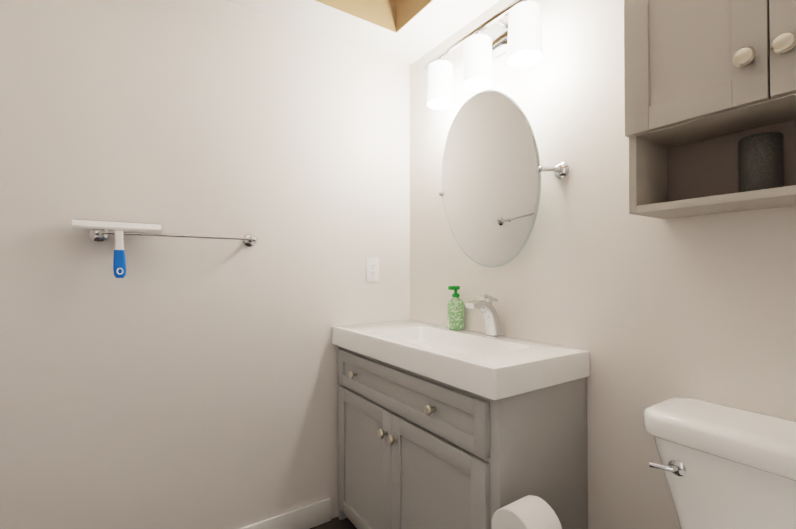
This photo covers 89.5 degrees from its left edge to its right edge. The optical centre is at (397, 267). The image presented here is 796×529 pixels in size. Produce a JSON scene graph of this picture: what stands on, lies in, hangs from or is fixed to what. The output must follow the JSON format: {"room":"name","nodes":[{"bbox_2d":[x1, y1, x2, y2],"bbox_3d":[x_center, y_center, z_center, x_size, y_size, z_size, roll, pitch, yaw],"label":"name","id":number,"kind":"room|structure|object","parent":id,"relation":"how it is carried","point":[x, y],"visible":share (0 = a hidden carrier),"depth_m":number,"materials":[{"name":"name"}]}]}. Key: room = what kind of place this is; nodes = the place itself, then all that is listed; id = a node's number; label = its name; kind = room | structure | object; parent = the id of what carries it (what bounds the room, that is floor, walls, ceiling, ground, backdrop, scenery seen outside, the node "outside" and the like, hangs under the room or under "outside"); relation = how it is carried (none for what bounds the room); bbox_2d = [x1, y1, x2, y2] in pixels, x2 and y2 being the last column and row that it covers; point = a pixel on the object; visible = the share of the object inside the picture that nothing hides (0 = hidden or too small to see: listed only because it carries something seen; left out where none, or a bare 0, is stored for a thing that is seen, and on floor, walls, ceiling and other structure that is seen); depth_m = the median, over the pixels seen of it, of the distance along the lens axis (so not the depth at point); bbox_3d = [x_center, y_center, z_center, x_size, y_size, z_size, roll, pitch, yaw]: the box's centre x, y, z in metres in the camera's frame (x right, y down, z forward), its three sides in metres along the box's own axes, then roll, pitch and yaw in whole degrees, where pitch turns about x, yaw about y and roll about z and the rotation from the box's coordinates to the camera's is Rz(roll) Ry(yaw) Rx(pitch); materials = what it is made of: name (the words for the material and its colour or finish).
{"room":"bathroom","nodes":[
{"label":"bathroom","id":0,"kind":"room"},
{"bbox_2d":[0,0,409,528],"bbox_3d":[-0.878,-0.162,1.516,2.400,2.610,0.100,0,-1,-34],"label":"wall","id":1,"kind":"structure","parent":0,"point":[176,383],"depth_m":1.51,"materials":[{"name":"paint"}]},
{"bbox_2d":[89,229,256,246],"bbox_3d":[-0.788,-0.115,1.467,0.549,0.054,0.082,0,-1,-34],"label":"towel rail","id":2,"kind":"object","parent":1,"relation":"attached to","point":[101,235],"visible":0.94,"depth_m":1.41,"materials":[{"name":"silver metal"}]},
{"bbox_2d":[72,219,161,277],"bbox_3d":[-0.934,-0.063,1.342,0.250,0.192,0.077,0,-1,-34],"label":"squeegee","id":3,"kind":"object","parent":2,"relation":"hanging from","point":[119,264],"visible":0.98,"depth_m":1.32,"materials":[{"name":"white plastic"}]},
{"bbox_2d":[240,498,330,528],"bbox_3d":[-1.032,1.091,1.333,1.754,0.100,0.012,0,-1,-34],"label":"baseboard","id":4,"kind":"structure","parent":1,"relation":"attached to","point":[312,515],"depth_m":1.74,"materials":[{"name":"white wood"}]},
{"bbox_2d":[366,258,378,281],"bbox_3d":[-0.123,0.010,1.960,0.072,0.120,0.007,0,-1,-34],"label":"electrical outlet","id":5,"kind":"object","parent":1,"relation":"attached to","point":[372,269],"visible":1,"depth_m":1.96,"materials":[{"name":"white plastic"}]},
{"bbox_2d":[310,516,356,528],"bbox_3d":[-0.290,1.164,0.633,2.400,0.060,2.200,0,-1,-34],"label":"floor","id":6,"kind":"structure","parent":0,"point":[338,523],"depth_m":1.78,"materials":[{"name":"wood"}]},
{"bbox_2d":[332,293,589,528],"bbox_3d":[0.145,0.620,1.545,0.459,1.047,0.983,0,-1,-34],"label":"bathroom vanity","id":7,"kind":"object","parent":6,"relation":"on","point":[441,427],"visible":1,"depth_m":1.25,"materials":[{"name":"wood"}]},
{"bbox_2d":[447,286,464,329],"bbox_3d":[0.249,0.171,1.726,0.074,0.186,0.074,0,-1,-34],"label":"soap","id":8,"kind":"object","parent":7,"relation":"on","point":[455,313],"visible":1,"depth_m":1.70,"materials":[{"name":"green plastic"}]},
{"bbox_2d":[492,495,561,528],"bbox_3d":[0.331,0.844,0.954,0.214,0.586,0.170,0,-1,-34],"label":"toilet paper stand","id":9,"kind":"object","parent":6,"relation":"on","point":[530,512],"visible":1,"depth_m":0.92,"materials":[{"name":"white paper"}]},
{"bbox_2d":[643,397,795,528],"bbox_3d":[0.582,0.731,0.665,0.716,0.808,0.490,0,-1,-34],"label":"toilet","id":10,"kind":"object","parent":6,"relation":"on","point":[724,466],"visible":1,"depth_m":0.83,"materials":[{"name":"ceramic"}]},
{"bbox_2d":[225,0,498,65],"bbox_3d":[-0.290,-1.274,0.657,2.200,0.404,2.000,0,-1,-34],"label":"ceiling","id":11,"kind":"structure","parent":0,"point":[408,32],"depth_m":1.74,"materials":[{"name":"paint"}]},
{"bbox_2d":[410,0,795,528],"bbox_3d":[0.662,-0.164,1.291,0.100,2.610,2.200,0,-1,-34],"label":"wall","id":12,"kind":"structure","parent":0,"point":[645,311],"depth_m":1.23,"materials":[{"name":"paint"}]},
{"bbox_2d":[423,0,542,109],"bbox_3d":[0.325,-0.830,1.564,0.158,0.238,0.670,0,-1,-34],"label":"sconce","id":13,"kind":"object","parent":12,"relation":"attached to","point":[516,37],"visible":1,"depth_m":1.50,"materials":[{"name":"white glass"}]},
{"bbox_2d":[439,89,568,267],"bbox_3d":[0.348,-0.337,1.566,0.114,0.671,0.628,0,-1,-34],"label":"mirror","id":14,"kind":"object","parent":12,"relation":"attached to","point":[492,171],"visible":1,"depth_m":1.52,"materials":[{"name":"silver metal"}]},
{"bbox_2d":[624,0,795,218],"bbox_3d":[0.780,-0.548,0.819,0.234,0.822,0.540,0,-1,-34],"label":"upper cabinet","id":15,"kind":"object","parent":12,"relation":"attached to","point":[709,85],"visible":1,"depth_m":0.90,"materials":[{"name":"grey wood"}]},
{"bbox_2d":[738,132,783,192],"bbox_3d":[0.774,-0.221,0.858,0.072,0.130,0.072,0,-1,-34],"label":"candle","id":16,"kind":"object","parent":15,"relation":"in","point":[760,161],"visible":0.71,"depth_m":0.83,"materials":[{"name":"grey wax"}]}
]}

